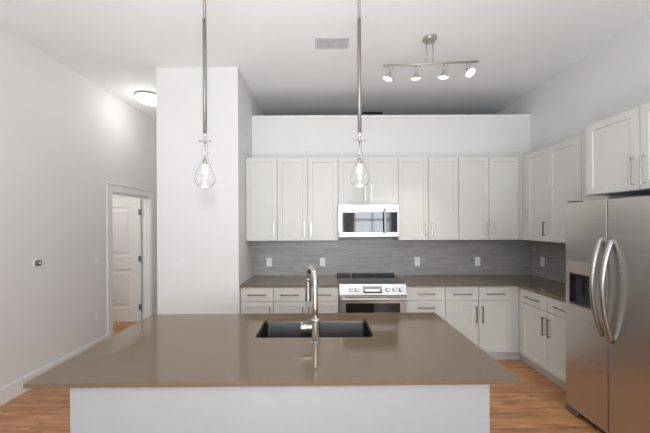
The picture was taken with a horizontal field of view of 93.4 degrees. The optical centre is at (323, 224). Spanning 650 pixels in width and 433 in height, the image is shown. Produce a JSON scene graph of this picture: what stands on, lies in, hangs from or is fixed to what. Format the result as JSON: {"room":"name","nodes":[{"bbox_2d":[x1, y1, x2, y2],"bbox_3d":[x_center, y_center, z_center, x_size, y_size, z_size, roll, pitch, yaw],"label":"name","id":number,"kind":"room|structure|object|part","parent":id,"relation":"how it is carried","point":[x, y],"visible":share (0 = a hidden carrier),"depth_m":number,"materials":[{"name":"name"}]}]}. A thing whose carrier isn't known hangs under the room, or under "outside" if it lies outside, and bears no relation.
{"room":"kitchen","nodes":[
{"label":"kitchen","id":0,"kind":"room"},
{"bbox_2d":[0,26,156,388],"bbox_3d":[-2.930,-0.082,0.830,0.120,3.370,8.860,0,0,0],"label":"wall","id":1,"kind":"structure","parent":0,"point":[64,136],"depth_m":3.28,"materials":[{"name":"paint"}]},
{"bbox_2d":[32,259,41,266],"bbox_3d":[-2.849,0.387,3.053,0.038,0.088,0.088,0,0,0],"label":"thermostat","id":2,"kind":"object","parent":1,"relation":"attached to","point":[36,262],"visible":1,"depth_m":3.03,"materials":[{"name":"white plastic"}]},
{"bbox_2d":[0,335,107,405],"bbox_3d":[-2.855,1.528,0.215,0.016,0.150,7.630,0,0,0],"label":"baseboard","id":3,"kind":"structure","parent":1,"relation":"attached to","point":[13,390],"depth_m":2.94,"materials":[{"name":"white paint"}]},
{"bbox_2d":[96,310,99,320],"bbox_3d":[-2.860,1.153,3.877,0.009,0.116,0.072,0,0,0],"label":"power outlet","id":4,"kind":"object","parent":1,"relation":"attached to","point":[97,312],"visible":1,"depth_m":3.86,"materials":[{"name":"plastic"}]},
{"bbox_2d":[112,199,141,321],"bbox_3d":[-3.424,0.589,4.976,0.891,2.015,0.109,0,0,0],"label":"door","id":5,"kind":"structure","parent":1,"relation":"in","point":[127,213],"depth_m":5.00,"materials":[{"name":"paint"}]},
{"bbox_2d":[106,182,154,337],"bbox_3d":[-2.922,0.522,4.590,0.168,2.162,1.134,0,0,0],"label":"trim","id":6,"kind":"structure","parent":1,"relation":"attached to","point":[148,274],"depth_m":5.02,"materials":[{"name":"white paint"}]},
{"bbox_2d":[112,194,141,198],"bbox_3d":[-0.840,-0.091,5.320,7.520,3.370,0.120,0,0,0],"label":"wall","id":7,"kind":"structure","parent":0,"point":[114,196],"depth_m":5.26,"materials":[{"name":"paint"}]},
{"bbox_2d":[156,67,263,313],"bbox_3d":[-1.428,-0.089,4.360,0.921,3.370,1.800,0,0,0],"label":"wall pier","id":8,"kind":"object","parent":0,"point":[206,227],"visible":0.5,"depth_m":3.46,"materials":[{"name":"paint"}]},
{"bbox_2d":[0,322,602,432],"bbox_3d":[-0.918,1.644,0.930,7.750,0.100,9.460,0,0,0],"label":"floor","id":9,"kind":"structure","parent":0,"point":[537,404],"depth_m":2.63,"materials":[{"name":"brown wood"}]},
{"bbox_2d":[241,287,273,313],"bbox_3d":[-0.770,1.156,3.809,0.375,0.874,0.656,0,0,0],"label":"base cabinet","id":10,"kind":"object","parent":9,"relation":"on","point":[254,300],"visible":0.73,"depth_m":3.52,"materials":[{"name":"paint"}]},
{"bbox_3d":[-0.771,0.809,3.527,0.371,0.152,0.019,0,0,0],"label":"drawer","id":11,"kind":"part","parent":10,"relation":"part of","materials":[{"name":"paint"}]},
{"bbox_3d":[-0.769,1.187,3.527,0.371,0.592,0.019,0,0,0],"label":"cabinet door","id":12,"kind":"part","parent":10,"relation":"part of","materials":[{"name":"paint"}]},
{"bbox_2d":[70,385,489,432],"bbox_3d":[-0.199,1.154,1.899,1.912,0.874,1.006,0,0,0],"label":"kitchen island","id":13,"kind":"object","parent":9,"relation":"on","point":[375,408],"visible":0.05,"depth_m":1.40,"materials":[{"name":"paint"}]},
{"bbox_2d":[23,312,519,387],"bbox_3d":[-0.228,0.705,1.869,2.202,0.022,1.050,0,0,0],"label":"island countertop","id":14,"kind":"structure","parent":13,"relation":"on","point":[159,350],"depth_m":1.59,"materials":[{"name":"beige stone"}]},
{"bbox_2d":[301,265,320,343],"bbox_3d":[-0.078,0.472,1.871,0.115,0.442,0.235,0,0,0],"label":"kitchen faucet","id":15,"kind":"object","parent":14,"relation":"on","point":[314,326],"visible":1,"depth_m":1.79,"materials":[{"name":"silver metal"}]},
{"bbox_3d":[-0.103,0.605,1.800,0.065,0.040,0.040,0,0,0],"label":"handle","id":16,"kind":"part","parent":15,"relation":"part of","materials":[{"name":"silver metal"}]},
{"bbox_3d":[-0.076,0.404,1.883,0.031,0.306,0.205,0,0,-17],"label":"spout","id":17,"kind":"part","parent":15,"relation":"part of","materials":[{"name":"silver metal"}]},
{"bbox_2d":[310,318,320,343],"bbox_3d":[-0.050,0.624,1.800,0.060,0.138,0.060,0,0,0],"label":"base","id":18,"kind":"object","parent":15,"relation":"attached to","point":[314,326],"depth_m":1.78,"materials":[{"name":"silver metal"}]},
{"bbox_2d":[257,321,371,337],"bbox_3d":[-0.060,0.835,2.066,0.774,0.240,0.427,0,0,0],"label":"sink","id":19,"kind":"object","parent":14,"relation":"in","point":[283,329],"visible":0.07,"depth_m":2.25,"materials":[{"name":"metal"}]},
{"bbox_2d":[274,287,338,312],"bbox_3d":[-0.206,1.154,3.809,0.749,0.874,0.656,0,0,0],"label":"base cabinet","id":20,"kind":"object","parent":9,"relation":"on","point":[286,299],"visible":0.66,"depth_m":3.52,"materials":[{"name":"paint"}]},
{"bbox_2d":[240,276,338,286],"bbox_3d":[-0.397,0.706,3.816,1.132,0.022,0.642,0,0,0],"label":"countertop","id":21,"kind":"structure","parent":20,"relation":"on","point":[254,281],"depth_m":3.71,"materials":[{"name":"beige stone"}]},
{"bbox_3d":[-0.395,0.808,3.527,0.370,0.152,0.019,0,0,0],"label":"drawer","id":22,"kind":"part","parent":20,"relation":"part of","materials":[{"name":"paint"}]},
{"bbox_3d":[-0.393,1.186,3.527,0.370,0.592,0.019,0,0,0],"label":"cabinet door","id":23,"kind":"part","parent":20,"relation":"part of","materials":[{"name":"paint"}]},
{"bbox_3d":[-0.018,1.184,3.527,0.370,0.592,0.019,0,0,0],"label":"cabinet door","id":24,"kind":"part","parent":20,"relation":"part of","materials":[{"name":"paint"}]},
{"bbox_3d":[-0.019,0.806,3.527,0.370,0.152,0.019,0,0,0],"label":"drawer","id":25,"kind":"part","parent":20,"relation":"part of","materials":[{"name":"paint"}]},
{"bbox_2d":[337,273,406,312],"bbox_3d":[0.557,1.122,3.767,0.765,0.931,0.718,0,0,0],"label":"range","id":26,"kind":"object","parent":9,"relation":"on","point":[357,292],"visible":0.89,"depth_m":3.47,"materials":[{"name":"metal"}]},
{"bbox_3d":[0.555,0.671,4.098,0.765,0.028,0.055,0,0,0],"label":"trim","id":27,"kind":"part","parent":26,"relation":"part of","materials":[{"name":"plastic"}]},
{"bbox_2d":[337,275,403,283],"bbox_3d":[0.555,0.693,3.808,0.765,0.017,0.636,0,0,0],"label":"cooktop","id":28,"kind":"object","parent":26,"relation":"in","point":[342,279],"depth_m":3.79,"materials":[{"name":"black glass"}]},
{"bbox_3d":[0.556,0.743,3.495,0.765,0.125,0.059,0,0,0],"label":"control panel","id":29,"kind":"part","parent":26,"relation":"part of","materials":[{"name":"metal"}]},
{"bbox_2d":[406,286,444,319],"bbox_3d":[1.172,1.148,3.809,0.452,0.874,0.656,0,0,0],"label":"base cabinet","id":30,"kind":"object","parent":9,"relation":"on","point":[420,299],"visible":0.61,"depth_m":3.52,"materials":[{"name":"paint"}]},
{"bbox_3d":[1.172,1.022,3.527,0.448,0.279,0.019,0,0,0],"label":"drawer","id":31,"kind":"part","parent":30,"relation":"part of","materials":[{"name":"paint"}]},
{"bbox_3d":[1.171,0.801,3.527,0.448,0.152,0.019,0,0,0],"label":"drawer","id":32,"kind":"part","parent":30,"relation":"part of","materials":[{"name":"paint"}]},
{"bbox_2d":[445,286,511,358],"bbox_3d":[1.779,1.145,3.809,0.757,0.874,0.656,0,0,0],"label":"base cabinet","id":33,"kind":"object","parent":9,"relation":"on","point":[482,314],"visible":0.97,"depth_m":3.52,"materials":[{"name":"paint"}]},
{"bbox_3d":[1.588,0.799,3.527,0.373,0.152,0.019,0,0,0],"label":"drawer","id":34,"kind":"part","parent":33,"relation":"part of","materials":[{"name":"paint"}]},
{"bbox_3d":[1.589,1.177,3.527,0.373,0.592,0.019,0,0,0],"label":"cabinet door","id":35,"kind":"part","parent":33,"relation":"part of","materials":[{"name":"paint"}]},
{"bbox_3d":[1.744,1.029,3.499,0.011,0.190,0.038,0,0,0],"label":"handle","id":36,"kind":"part","parent":33,"relation":"part of","materials":[{"name":"silver metal"}]},
{"bbox_3d":[1.967,0.797,3.527,0.373,0.152,0.019,0,0,0],"label":"drawer","id":37,"kind":"part","parent":33,"relation":"part of","materials":[{"name":"paint"}]},
{"bbox_3d":[1.969,1.175,3.527,0.373,0.592,0.019,0,0,0],"label":"cabinet door","id":38,"kind":"part","parent":33,"relation":"part of","materials":[{"name":"paint"}]},
{"bbox_2d":[508,286,525,362],"bbox_3d":[2.234,1.143,3.537,0.150,0.874,0.120,0,0,0],"label":"cabinet filler","id":39,"kind":"object","parent":9,"relation":"on","point":[515,290],"visible":0.62,"depth_m":3.53,"materials":[{"name":"paint"}]},
{"bbox_3d":[2.257,1.091,3.504,0.015,0.769,0.054,0,0,0],"label":"filler panel","id":40,"kind":"part","parent":39,"relation":"part of","materials":[{"name":"paint"}]},
{"bbox_2d":[520,288,565,389],"bbox_3d":[2.497,1.142,3.051,0.608,0.874,0.845,0,0,0],"label":"base cabinet","id":41,"kind":"object","parent":9,"relation":"on","point":[543,317],"visible":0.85,"depth_m":3.09,"materials":[{"name":"paint"}]},
{"bbox_2d":[394,275,565,301],"bbox_3d":[1.872,0.696,3.383,1.859,0.022,1.508,0,0,0],"label":"countertop","id":42,"kind":"structure","parent":41,"relation":"on","point":[552,288],"depth_m":3.64,"materials":[{"name":"beige stone"}]},
{"bbox_3d":[2.238,0.796,3.263,0.019,0.152,0.419,0,0,0],"label":"drawer","id":43,"kind":"part","parent":41,"relation":"part of","materials":[{"name":"paint"}]},
{"bbox_3d":[2.240,1.174,3.263,0.019,0.592,0.419,0,0,0],"label":"cabinet door","id":44,"kind":"part","parent":41,"relation":"part of","materials":[{"name":"paint"}]},
{"bbox_3d":[2.211,1.027,3.085,0.038,0.190,0.011,0,0,0],"label":"handle","id":45,"kind":"part","parent":41,"relation":"part of","materials":[{"name":"silver metal"}]},
{"bbox_3d":[2.211,1.027,3.015,0.038,0.190,0.011,0,0,0],"label":"handle","id":46,"kind":"part","parent":41,"relation":"part of","materials":[{"name":"silver metal"}]},
{"bbox_3d":[2.238,0.796,2.839,0.019,0.152,0.416,0,0,0],"label":"drawer","id":47,"kind":"part","parent":41,"relation":"part of","materials":[{"name":"paint"}]},
{"bbox_3d":[2.240,1.174,2.839,0.019,0.592,0.416,0,0,0],"label":"cabinet door","id":48,"kind":"part","parent":41,"relation":"part of","materials":[{"name":"paint"}]},
{"bbox_2d":[565,196,649,432],"bbox_3d":[2.369,0.692,2.149,0.808,1.775,0.914,0,0,0],"label":"refrigerator","id":49,"kind":"object","parent":9,"relation":"on","point":[607,241],"visible":1,"depth_m":2.18,"materials":[{"name":"metal"}]},
{"bbox_3d":[2.053,0.484,2.451,0.004,0.367,0.257,0,0,0],"label":"dispenser trim","id":50,"kind":"part","parent":49,"relation":"part of","materials":[{"name":"plastic"}]},
{"bbox_3d":[2.088,0.670,2.414,0.065,1.705,0.383,0,0,0],"label":"freezer door","id":51,"kind":"part","parent":49,"relation":"part of","materials":[{"name":"metal"}]},
{"bbox_3d":[2.019,0.456,2.262,0.109,0.746,0.032,0,0,0],"label":"fridge handle","id":52,"kind":"part","parent":49,"relation":"part of","materials":[{"name":"silver metal"}]},
{"bbox_3d":[2.019,0.471,2.180,0.109,0.756,0.032,0,0,0],"label":"fridge handle","id":53,"kind":"part","parent":49,"relation":"part of","materials":[{"name":"silver metal"}]},
{"bbox_3d":[2.088,0.670,1.954,0.065,1.705,0.525,0,0,0],"label":"fresh food door","id":54,"kind":"part","parent":49,"relation":"part of","materials":[{"name":"metal"}]},
{"bbox_2d":[0,0,649,120],"bbox_3d":[-0.933,-1.826,0.930,7.750,0.100,9.460,0,0,0],"label":"ceiling","id":55,"kind":"structure","parent":0,"point":[518,46],"depth_m":3.01,"materials":[{"name":"paint"}]},
{"bbox_2d":[134,91,156,105],"bbox_3d":[-2.408,-1.706,4.220,0.352,0.128,0.352,0,0,0],"label":"ceiling lamp","id":56,"kind":"object","parent":55,"relation":"attached to","point":[145,97],"visible":0.77,"depth_m":4.11,"materials":[{"name":"white glass"}]},
{"bbox_2d":[195,0,214,187],"bbox_3d":[-0.730,-1.000,1.870,0.120,1.553,0.120,0,0,0],"label":"pendant lamp","id":57,"kind":"object","parent":55,"relation":"hanging from","point":[204,175],"visible":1,"depth_m":1.86,"materials":[{"name":"clear glass"}]},
{"bbox_3d":[-0.732,-1.501,1.870,0.017,0.499,0.017,0,0,0],"label":"stem","id":58,"kind":"part","parent":57,"relation":"part of","materials":[{"name":"silver metal"}]},
{"bbox_3d":[-0.727,-0.363,1.870,0.120,0.279,0.120,0,0,0],"label":"lamp shade","id":59,"kind":"part","parent":57,"relation":"part of","materials":[{"name":"clear glass"}]},
{"bbox_2d":[315,37,349,48],"bbox_3d":[0.078,-1.777,3.005,0.330,0.007,0.184,0,0,0],"label":"ceiling vent","id":60,"kind":"object","parent":55,"relation":"in","point":[320,42],"visible":1,"depth_m":2.99,"materials":[{"name":"metal"}]},
{"bbox_2d":[350,0,369,186],"bbox_3d":[0.216,-1.004,1.870,0.120,1.553,0.120,0,0,0],"label":"pendant lamp","id":61,"kind":"object","parent":55,"relation":"hanging from","point":[359,177],"visible":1,"depth_m":1.86,"materials":[{"name":"clear glass"}]},
{"bbox_3d":[0.213,-1.505,1.870,0.017,0.499,0.017,0,0,0],"label":"stem","id":62,"kind":"part","parent":61,"relation":"part of","materials":[{"name":"silver metal"}]},
{"bbox_3d":[0.218,-0.367,1.870,0.120,0.279,0.120,0,0,0],"label":"lamp shade","id":63,"kind":"part","parent":61,"relation":"part of","materials":[{"name":"clear glass"}]},
{"bbox_2d":[362,112,382,113],"bbox_3d":[0.776,-1.780,4.900,0.320,0.007,0.100,0,0,0],"label":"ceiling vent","id":64,"kind":"object","parent":55,"relation":"in","point":[363,112],"visible":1,"depth_m":4.88,"materials":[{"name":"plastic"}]},
{"bbox_2d":[383,34,477,81],"bbox_3d":[1.013,-1.587,2.927,0.890,0.395,0.140,0,0,4],"label":"track light","id":65,"kind":"object","parent":55,"relation":"attached to","point":[429,38],"visible":1,"depth_m":2.92,"materials":[{"name":"silver metal"}]},
{"bbox_3d":[0.616,-1.435,2.964,0.086,0.089,0.092,0,0,4],"label":"lamp shade","id":66,"kind":"part","parent":65,"relation":"part of","materials":[{"name":"white glass"}]},
{"bbox_3d":[0.885,-1.437,2.953,0.092,0.082,0.090,0,0,4],"label":"lamp shade","id":67,"kind":"part","parent":65,"relation":"part of","materials":[{"name":"white glass"}]},
{"bbox_3d":[1.043,-1.651,2.928,0.010,0.212,0.010,0,0,5],"label":"drop rod","id":68,"kind":"part","parent":65,"relation":"part of","materials":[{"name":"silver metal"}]},
{"bbox_3d":[1.142,-1.438,2.930,0.091,0.082,0.091,0,0,4],"label":"lamp shade","id":69,"kind":"part","parent":65,"relation":"part of","materials":[{"name":"white glass"}]},
{"bbox_2d":[252,117,530,238],"bbox_3d":[0.917,0.070,4.210,3.767,3.032,0.140,0,0,0],"label":"wall","id":70,"kind":"structure","parent":0,"point":[384,136],"depth_m":4.14,"materials":[{"name":"paint"}]},
{"bbox_2d":[246,158,277,240],"bbox_3d":[-0.771,-0.309,3.937,0.385,1.028,0.402,0,0,0],"label":"upper cabinet","id":71,"kind":"object","parent":70,"relation":"attached to","point":[261,173],"visible":0.98,"depth_m":3.78,"materials":[{"name":"paint"}]},
{"bbox_2d":[266,258,271,265],"bbox_3d":[-0.740,0.511,4.125,0.072,0.116,0.009,0,0,0],"label":"power outlet","id":72,"kind":"object","parent":70,"relation":"attached to","point":[268,260],"visible":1,"depth_m":4.12,"materials":[{"name":"white plastic"}]},
{"bbox_2d":[277,158,337,240],"bbox_3d":[-0.202,-0.311,3.937,0.749,1.028,0.402,0,0,0],"label":"upper cabinet","id":73,"kind":"object","parent":70,"relation":"attached to","point":[307,188],"visible":1,"depth_m":3.78,"materials":[{"name":"paint"}]},
{"bbox_3d":[-0.390,-0.310,3.784,0.370,1.022,0.019,0,0,0],"label":"door","id":74,"kind":"part","parent":73,"relation":"part of","materials":[{"name":"paint"}]},
{"bbox_3d":[-0.014,-0.312,3.784,0.370,1.022,0.019,0,0,0],"label":"door","id":75,"kind":"part","parent":73,"relation":"part of","materials":[{"name":"paint"}]},
{"bbox_2d":[320,258,324,265],"bbox_3d":[-0.018,0.508,4.125,0.072,0.116,0.009,0,0,0],"label":"power outlet","id":76,"kind":"object","parent":70,"relation":"attached to","point":[322,260],"visible":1,"depth_m":4.12,"materials":[{"name":"white plastic"}]},
{"bbox_2d":[338,157,397,204],"bbox_3d":[0.543,-0.538,3.937,0.739,0.580,0.402,0,0,0],"label":"upper cabinet","id":77,"kind":"object","parent":70,"relation":"attached to","point":[382,187],"visible":0.86,"depth_m":3.78,"materials":[{"name":"paint"}]},
{"bbox_3d":[0.358,-0.537,3.784,0.365,0.574,0.019,0,0,0],"label":"door","id":78,"kind":"part","parent":77,"relation":"part of","materials":[{"name":"paint"}]},
{"bbox_2d":[338,204,398,237],"bbox_3d":[0.546,-0.038,3.897,0.737,0.410,0.455,0,0,0],"label":"microwave","id":79,"kind":"object","parent":77,"relation":"attached to","point":[354,220],"visible":1,"depth_m":3.72,"materials":[{"name":"metal"}]},
{"bbox_3d":[0.734,-0.040,3.694,0.022,0.297,0.050,0,0,0],"label":"door handle","id":80,"kind":"part","parent":79,"relation":"part of","materials":[{"name":"metal"}]},
{"bbox_3d":[0.729,-0.539,3.784,0.365,0.574,0.019,0,0,0],"label":"door","id":81,"kind":"part","parent":77,"relation":"part of","materials":[{"name":"paint"}]},
{"bbox_2d":[252,238,530,275],"bbox_3d":[0.913,0.444,4.135,3.754,0.489,0.010,0,0,0],"label":"backsplash","id":82,"kind":"structure","parent":70,"relation":"attached to","point":[437,257],"depth_m":4.13,"materials":[{"name":"tile"}]},
{"bbox_2d":[252,114,530,117],"bbox_3d":[0.910,-1.461,4.212,3.767,0.030,0.167,0,0,0],"label":"trim","id":83,"kind":"structure","parent":70,"relation":"attached to","point":[499,115],"depth_m":4.13,"materials":[{"name":"white paint"}]},
{"bbox_2d":[415,257,419,265],"bbox_3d":[1.257,0.502,4.125,0.072,0.116,0.009,0,0,0],"label":"power outlet","id":84,"kind":"object","parent":70,"relation":"attached to","point":[417,259],"visible":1,"depth_m":4.12,"materials":[{"name":"white plastic"}]},
{"bbox_2d":[392,157,457,239],"bbox_3d":[1.288,-0.318,3.937,0.743,1.028,0.402,0,0,0],"label":"upper cabinet","id":85,"kind":"object","parent":70,"relation":"attached to","point":[427,186],"visible":1,"depth_m":3.78,"materials":[{"name":"paint"}]},
{"bbox_3d":[1.101,-0.317,3.784,0.366,1.022,0.019,0,0,0],"label":"door","id":86,"kind":"part","parent":85,"relation":"part of","materials":[{"name":"paint"}]},
{"bbox_3d":[1.474,-0.318,3.784,0.366,1.022,0.019,0,0,0],"label":"door","id":87,"kind":"part","parent":85,"relation":"part of","materials":[{"name":"paint"}]},
{"bbox_2d":[475,257,479,265],"bbox_3d":[2.071,0.498,4.125,0.072,0.116,0.009,0,0,0],"label":"power outlet","id":88,"kind":"object","parent":70,"relation":"attached to","point":[477,259],"visible":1,"depth_m":4.12,"materials":[{"name":"white plastic"}]},
{"bbox_2d":[458,155,526,239],"bbox_3d":[2.063,-0.321,3.908,0.805,1.028,0.461,0,0,0],"label":"upper cabinet","id":89,"kind":"object","parent":70,"relation":"attached to","point":[488,187],"depth_m":3.78,"materials":[{"name":"paint"}]},
{"bbox_3d":[1.847,-0.320,3.784,0.369,1.022,0.019,0,0,0],"label":"door","id":90,"kind":"part","parent":89,"relation":"part of","materials":[{"name":"paint"}]},
{"bbox_3d":[2.222,-0.322,3.784,0.369,1.022,0.019,0,0,0],"label":"door","id":91,"kind":"part","parent":89,"relation":"part of","materials":[{"name":"paint"}]},
{"bbox_3d":[2.438,-0.323,3.735,0.055,1.028,0.116,0,0,0],"label":"corner filler","id":92,"kind":"part","parent":89,"relation":"part of","materials":[{"name":"white wood"}]},
{"bbox_3d":[2.457,-0.323,3.725,0.017,1.028,0.097,0,0,0],"label":"filler panel","id":93,"kind":"part","parent":89,"relation":"part of","materials":[{"name":"paint"}]},
{"bbox_2d":[495,15,649,152],"bbox_3d":[2.860,-0.107,0.830,0.120,3.370,8.860,0,0,0],"label":"wall","id":94,"kind":"structure","parent":0,"point":[613,79],"depth_m":3.20,"materials":[{"name":"paint"}]},
{"bbox_2d":[540,257,544,266],"bbox_3d":[2.787,0.479,3.904,0.009,0.116,0.072,0,0,0],"label":"power outlet","id":95,"kind":"object","parent":94,"relation":"attached to","point":[542,259],"visible":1,"depth_m":3.90,"materials":[{"name":"white plastic"}]},
{"bbox_2d":[531,241,565,282],"bbox_3d":[2.796,0.435,3.384,0.010,0.489,1.510,0,0,0],"label":"backsplash","id":96,"kind":"structure","parent":94,"relation":"attached to","point":[553,253],"depth_m":3.79,"materials":[{"name":"tile"}]},
{"bbox_2d":[526,136,581,242],"bbox_3d":[2.593,-0.323,3.280,0.404,1.028,0.788,0,0,0],"label":"upper cabinet","id":97,"kind":"object","parent":94,"relation":"attached to","point":[553,173],"visible":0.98,"depth_m":3.25,"materials":[{"name":"paint"}]},
{"bbox_3d":[2.438,-0.323,3.495,0.019,1.022,0.354,0,0,0],"label":"door","id":98,"kind":"part","parent":97,"relation":"part of","materials":[{"name":"paint"}]},
{"bbox_3d":[2.412,0.049,3.353,0.038,0.160,0.011,0,0,0],"label":"handle","id":99,"kind":"part","parent":97,"relation":"part of","materials":[{"name":"silver metal"}]},
{"bbox_3d":[2.438,-0.323,3.100,0.019,1.022,0.424,0,0,0],"label":"door","id":100,"kind":"part","parent":97,"relation":"part of","materials":[{"name":"paint"}]},
{"bbox_2d":[582,134,649,200],"bbox_3d":[2.612,-0.323,2.747,0.367,1.028,0.270,0,0,0],"label":"cabinet filler","id":101,"kind":"object","parent":94,"relation":"attached to","point":[585,197],"visible":0.08,"depth_m":2.84,"materials":[{"name":"paint"}]},
{"bbox_2d":[586,103,649,195],"bbox_3d":[2.491,-0.540,2.158,0.606,0.593,0.883,0,0,0],"label":"upper cabinet","id":102,"kind":"object","parent":94,"relation":"attached to","point":[617,146],"visible":1,"depth_m":2.32,"materials":[{"name":"paint"}]},
{"bbox_3d":[2.208,-0.381,2.196,0.038,0.210,0.011,0,0,0],"label":"handle","id":103,"kind":"part","parent":102,"relation":"part of","materials":[{"name":"silver metal"}]},
{"bbox_3d":[2.208,-0.381,2.119,0.038,0.210,0.011,0,0,0],"label":"handle","id":104,"kind":"part","parent":102,"relation":"part of","materials":[{"name":"silver metal"}]},
{"bbox_3d":[2.235,-0.539,1.936,0.019,0.587,0.436,0,0,0],"label":"door","id":105,"kind":"part","parent":102,"relation":"part of","materials":[{"name":"paint"}]}
]}

